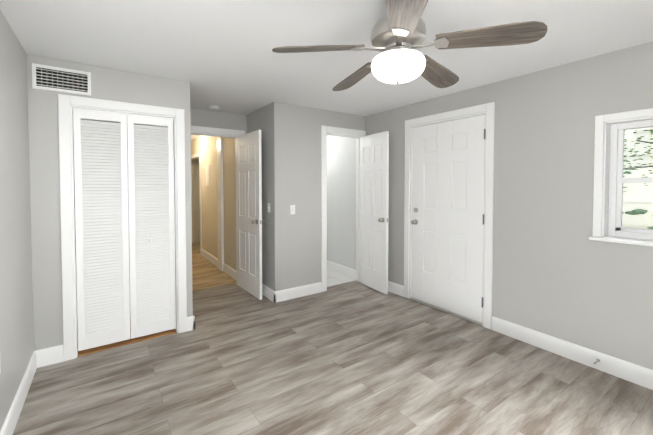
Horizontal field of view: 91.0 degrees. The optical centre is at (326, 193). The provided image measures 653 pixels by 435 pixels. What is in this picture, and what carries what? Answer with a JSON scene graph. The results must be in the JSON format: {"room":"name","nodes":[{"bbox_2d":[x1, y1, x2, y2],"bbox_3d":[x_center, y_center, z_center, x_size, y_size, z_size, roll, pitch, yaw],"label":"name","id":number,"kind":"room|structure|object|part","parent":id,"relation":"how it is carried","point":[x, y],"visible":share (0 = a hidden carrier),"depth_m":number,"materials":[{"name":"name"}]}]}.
{"room":"empty bedroom","nodes":[
{"label":"empty bedroom","id":0,"kind":"room"},
{"bbox_2d":[0,10,33,430],"bbox_3d":[-1.320,0.196,0.945,0.160,2.440,5.360,-1,2,-35],"label":"wall","id":1,"kind":"structure","parent":0,"point":[16,326],"depth_m":2.03,"materials":[{"name":"grey paint"}]},
{"bbox_2d":[0,350,39,434],"bbox_3d":[-1.039,1.355,0.726,0.016,0.135,4.390,-1,2,-35],"label":"baseboard","id":2,"kind":"structure","parent":1,"relation":"attached to","point":[9,425],"depth_m":2.05,"materials":[{"name":"white"}]},
{"bbox_2d":[27,54,192,357],"bbox_3d":[-1.844,0.144,2.869,1.177,2.440,0.100,-1,2,-35],"label":"wall","id":3,"kind":"structure","parent":0,"point":[117,85],"depth_m":2.57,"materials":[{"name":"grey paint"}]},
{"bbox_2d":[32,63,90,95],"bbox_3d":[-2.119,-0.908,2.579,0.365,0.190,0.016,-1,2,-35],"label":"air vent","id":4,"kind":"object","parent":3,"relation":"in","point":[52,78],"visible":1,"depth_m":2.57,"materials":[{"name":"white plastic"}]},
{"bbox_2d":[58,94,186,360],"bbox_3d":[-1.793,0.319,2.909,0.790,2.090,0.100,-1,2,-35],"label":"door frame","id":5,"kind":"structure","parent":3,"relation":"attached to","point":[74,228],"depth_m":2.72,"materials":[{"name":"white wood"}]},
{"bbox_2d":[72,107,173,120],"bbox_3d":[-1.793,-0.705,2.882,0.766,0.018,0.040,-1,2,-35],"label":"trim","id":6,"kind":"structure","parent":3,"relation":"attached to","point":[109,112],"depth_m":2.84,"materials":[{"name":"white wood"}]},
{"bbox_2d":[73,110,175,350],"bbox_3d":[-1.783,0.310,2.895,0.758,2.037,0.063,-1,2,-35],"label":"bifold closet door","id":7,"kind":"structure","parent":3,"relation":"in","point":[112,245],"depth_m":2.87,"materials":[{"name":"white wood"}]},
{"bbox_2d":[187,316,194,330],"bbox_3d":[-1.639,1.277,3.647,0.025,0.135,1.126,-1,2,-35],"label":"baseboard","id":8,"kind":"structure","parent":3,"relation":"attached to","point":[190,320],"depth_m":3.17,"materials":[{"name":"white"}]},
{"bbox_2d":[73,119,164,322],"bbox_3d":[-2.272,0.128,3.485,1.177,2.440,0.100,-1,2,-35],"label":"wall","id":9,"kind":"structure","parent":0,"point":[127,163],"depth_m":3.50,"materials":[{"name":"grey paint"}]},
{"bbox_2d":[191,160,199,242],"bbox_3d":[-3.093,0.002,8.173,3.220,2.440,0.120,-1,2,-35],"label":"wall","id":10,"kind":"structure","parent":0,"point":[195,196],"depth_m":7.99,"materials":[{"name":"beige paint"}]},
{"bbox_2d":[191,135,235,269],"bbox_3d":[-2.290,0.052,6.327,0.192,2.440,3.830,-1,2,-35],"label":"wall","id":11,"kind":"structure","parent":0,"point":[208,147],"depth_m":5.69,"materials":[{"name":"beige paint"}]},
{"bbox_2d":[191,152,201,254],"bbox_3d":[-3.007,0.204,7.178,0.020,2.090,1.620,-1,2,-35],"label":"door frame","id":12,"kind":"structure","parent":11,"relation":"attached to","point":[196,155],"depth_m":6.53,"materials":[{"name":"white wood"}]},
{"bbox_2d":[206,165,209,185],"bbox_3d":[-2.249,-0.332,6.077,0.015,0.380,0.230,-1,2,-35],"label":"panel","id":13,"kind":"object","parent":11,"relation":"attached to","point":[208,175],"visible":1,"depth_m":6.01,"materials":[{"name":"white plastic"}]},
{"bbox_2d":[201,249,235,279],"bbox_3d":[-1.933,1.223,5.663,0.016,0.135,2.280,-1,2,-35],"label":"baseboard","id":14,"kind":"structure","parent":11,"relation":"attached to","point":[229,270],"depth_m":5.58,"materials":[{"name":"white wood"}]},
{"bbox_2d":[217,138,223,270],"bbox_3d":[-1.789,0.197,5.406,0.040,2.200,0.220,-1,2,-35],"label":"door frame","id":15,"kind":"structure","parent":11,"relation":"attached to","point":[220,217],"depth_m":5.34,"materials":[{"name":"white wood"}]},
{"bbox_2d":[190,108,246,134],"bbox_3d":[-1.542,0.102,4.443,1.115,2.440,0.120,-1,2,-35],"label":"wall","id":16,"kind":"structure","parent":0,"point":[212,119],"depth_m":4.38,"materials":[{"name":"grey paint"}]},
{"bbox_2d":[191,126,244,282],"bbox_3d":[-1.592,0.219,4.400,0.945,2.210,0.138,-1,2,-35],"label":"door frame","id":17,"kind":"structure","parent":16,"relation":"attached to","point":[216,130],"depth_m":4.40,"materials":[{"name":"white wood"}]},
{"bbox_2d":[236,130,264,299],"bbox_3d":[-1.041,0.265,4.262,0.173,2.100,0.767,-1,2,-37],"label":"hall door","id":18,"kind":"structure","parent":16,"relation":"in","point":[250,220],"depth_m":4.19,"materials":[{"name":"white wood"}]},
{"bbox_2d":[247,102,283,290],"bbox_3d":[-0.839,0.106,4.304,0.120,2.440,0.910,-1,2,-35],"label":"wall","id":19,"kind":"structure","parent":0,"point":[267,120],"depth_m":3.97,"materials":[{"name":"grey paint"}]},
{"bbox_2d":[262,284,275,302],"bbox_3d":[-0.897,1.260,4.285,0.032,0.135,0.926,-1,2,-35],"label":"baseboard","id":20,"kind":"structure","parent":19,"relation":"attached to","point":[267,292],"depth_m":4.03,"materials":[{"name":"white"}]},
{"bbox_2d":[283,103,364,288],"bbox_3d":[-0.017,0.104,4.394,1.334,2.440,0.120,-1,2,-35],"label":"wall","id":21,"kind":"structure","parent":0,"point":[302,179],"depth_m":4.13,"materials":[{"name":"grey paint"}]},
{"bbox_2d":[290,205,294,213],"bbox_3d":[-0.423,0.208,4.032,0.070,0.115,0.015,-1,2,-35],"label":"light switch","id":22,"kind":"object","parent":21,"relation":"attached to","point":[292,209],"visible":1,"depth_m":4.03,"materials":[{"name":"white plastic"}]},
{"bbox_2d":[276,282,321,302],"bbox_3d":[-0.339,1.264,4.119,0.660,0.135,0.016,-1,2,-35],"label":"baseboard","id":23,"kind":"structure","parent":21,"relation":"attached to","point":[296,292],"depth_m":4.10,"materials":[{"name":"white"}]},
{"bbox_2d":[321,125,365,291],"bbox_3d":[0.217,0.207,4.548,0.775,2.225,0.138,-1,2,-35],"label":"door frame","id":24,"kind":"structure","parent":21,"relation":"attached to","point":[324,129],"depth_m":4.33,"materials":[{"name":"white wood"}]},
{"bbox_2d":[359,131,389,294],"bbox_3d":[0.639,0.254,4.414,0.173,2.115,0.622,-1,2,-29],"label":"bathroom door","id":25,"kind":"structure","parent":21,"relation":"in","point":[374,219],"depth_m":4.36,"materials":[{"name":"white wood"}]},
{"bbox_2d":[0,0,652,139],"bbox_3d":[-1.001,-1.150,3.768,3.946,0.100,9.690,-1,2,-35],"label":"ceiling","id":26,"kind":"structure","parent":0,"point":[222,55],"depth_m":2.24,"materials":[{"name":"white paint"}]},
{"bbox_2d":[209,106,218,109],"bbox_3d":[-1.440,-1.089,4.116,0.128,0.040,0.128,-1,2,-35],"label":"smoke detector","id":27,"kind":"object","parent":26,"relation":"attached to","point":[213,107],"visible":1,"depth_m":4.07,"materials":[{"name":"white plastic"}]},
{"bbox_2d":[272,0,546,90],"bbox_3d":[0.387,-0.819,1.764,1.269,0.455,1.263,-1,2,-35],"label":"fan","id":28,"kind":"object","parent":26,"relation":"hanging from","point":[398,33],"visible":1,"depth_m":1.61,"materials":[{"name":"wood"}]},
{"bbox_3d":[-0.045,-0.747,1.659,0.470,0.007,0.156,-6,15,-9],"label":"blade","id":29,"kind":"part","parent":28,"relation":"part of","materials":[{"name":"brown wood"}]},
{"bbox_3d":[0.188,-0.759,2.114,0.156,0.007,0.470,-15,3,-27],"label":"blade","id":30,"kind":"part","parent":28,"relation":"part of","materials":[{"name":"brown wood"}]},
{"bbox_3d":[0.384,-0.665,1.729,0.286,0.122,0.286,-1,2,-35],"label":"lamp shade","id":31,"kind":"part","parent":28,"relation":"part of","materials":[{"name":"white glass"}]},
{"bbox_3d":[0.316,-0.738,1.298,0.156,0.007,0.470,13,9,7],"label":"blade","id":32,"kind":"part","parent":28,"relation":"part of","materials":[{"name":"brown wood"}]},
{"bbox_3d":[0.692,-0.757,2.033,0.470,0.007,0.156,6,-16,-45],"label":"blade","id":33,"kind":"part","parent":28,"relation":"part of","materials":[{"name":"brown wood"}]},
{"bbox_3d":[0.771,-0.744,1.529,0.470,0.007,0.156,7,-8,27],"label":"blade","id":34,"kind":"part","parent":28,"relation":"part of","materials":[{"name":"brown wood"}]},
{"bbox_2d":[13,242,652,434],"bbox_3d":[-1.001,1.387,3.836,3.946,0.104,9.690,-1,2,-35],"label":"floor","id":35,"kind":"structure","parent":0,"point":[353,358],"depth_m":2.37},
{"bbox_2d":[327,41,652,369],"bbox_3d":[1.357,0.122,3.723,0.164,2.440,6.870,-1,2,-35],"label":"wall","id":36,"kind":"structure","parent":0,"point":[558,273],"depth_m":2.76,"materials":[{"name":"grey paint"}]},
{"bbox_2d":[327,260,355,278],"bbox_3d":[-0.059,1.223,5.637,0.020,0.135,1.920,-1,2,-35],"label":"baseboard","id":37,"kind":"structure","parent":36,"relation":"attached to","point":[344,270],"depth_m":5.16,"materials":[{"name":"white"}]},
{"bbox_2d":[388,281,403,296],"bbox_3d":[0.777,1.255,4.438,0.016,0.135,0.765,-1,2,-35],"label":"baseboard","id":38,"kind":"structure","parent":36,"relation":"attached to","point":[395,288],"depth_m":4.22,"materials":[{"name":"white"}]},
{"bbox_2d":[410,297,482,325],"bbox_3d":[1.388,1.332,3.704,0.172,0.022,0.936,-1,2,-35],"label":"exterior door threshold sill","id":39,"kind":"structure","parent":36,"relation":"attached to","point":[451,313],"depth_m":3.59,"materials":[{"name":"white"}]},
{"bbox_2d":[411,115,485,322],"bbox_3d":[1.321,0.259,3.624,0.111,2.123,0.940,-1,2,-35],"label":"exterior door","id":40,"kind":"structure","parent":36,"relation":"in","point":[448,176],"depth_m":3.58,"materials":[{"name":"white wood"}]},
{"bbox_2d":[404,102,494,328],"bbox_3d":[1.385,0.218,3.672,0.178,2.250,1.130,-1,2,-35],"label":"door frame","id":41,"kind":"structure","parent":36,"relation":"attached to","point":[489,108],"depth_m":3.25,"materials":[{"name":"white wood"}]},
{"bbox_2d":[492,316,652,389],"bbox_3d":[2.403,1.318,2.098,0.016,0.135,2.655,-1,2,-35],"label":"baseboard","id":42,"kind":"structure","parent":36,"relation":"attached to","point":[629,371],"depth_m":2.60,"materials":[{"name":"white"}]},
{"bbox_2d":[589,108,652,246],"bbox_3d":[2.476,-0.107,2.065,0.190,0.964,1.200,-1,2,-35],"label":"window","id":43,"kind":"structure","parent":36,"relation":"in","point":[617,180],"depth_m":2.47,"materials":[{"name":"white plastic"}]},
{"bbox_3d":[2.530,-0.088,2.103,0.004,0.779,0.946,-1,2,-35],"label":"glass","id":44,"kind":"part","parent":43,"relation":"part of","materials":[{"name":"clear glass"}]},
{"label":"outside","id":45,"kind":"structure","parent":0,"visible":0},
{"bbox_3d":[-0.050,1.861,-0.698,60.000,0.200,60.000,-1,2,-35],"label":"ground","id":46,"kind":"structure","parent":45,"visible":0},
{"bbox_2d":[622,120,652,228],"bbox_3d":[5.724,-1.178,4.452,0.200,7.000,18.000,-1,2,-35],"label":"neighbouring house","id":47,"kind":"structure","parent":46,"relation":"on","point":[639,192],"depth_m":5.23,"materials":[{"name":"white"}]},
{"bbox_2d":[622,129,652,228],"bbox_3d":[4.117,0.074,2.722,1.888,3.389,3.635,-1,2,-35],"label":"tree","id":48,"kind":"object","parent":46,"relation":"on","point":[635,211],"depth_m":3.64,"materials":[{"name":"green plant"}]}
]}

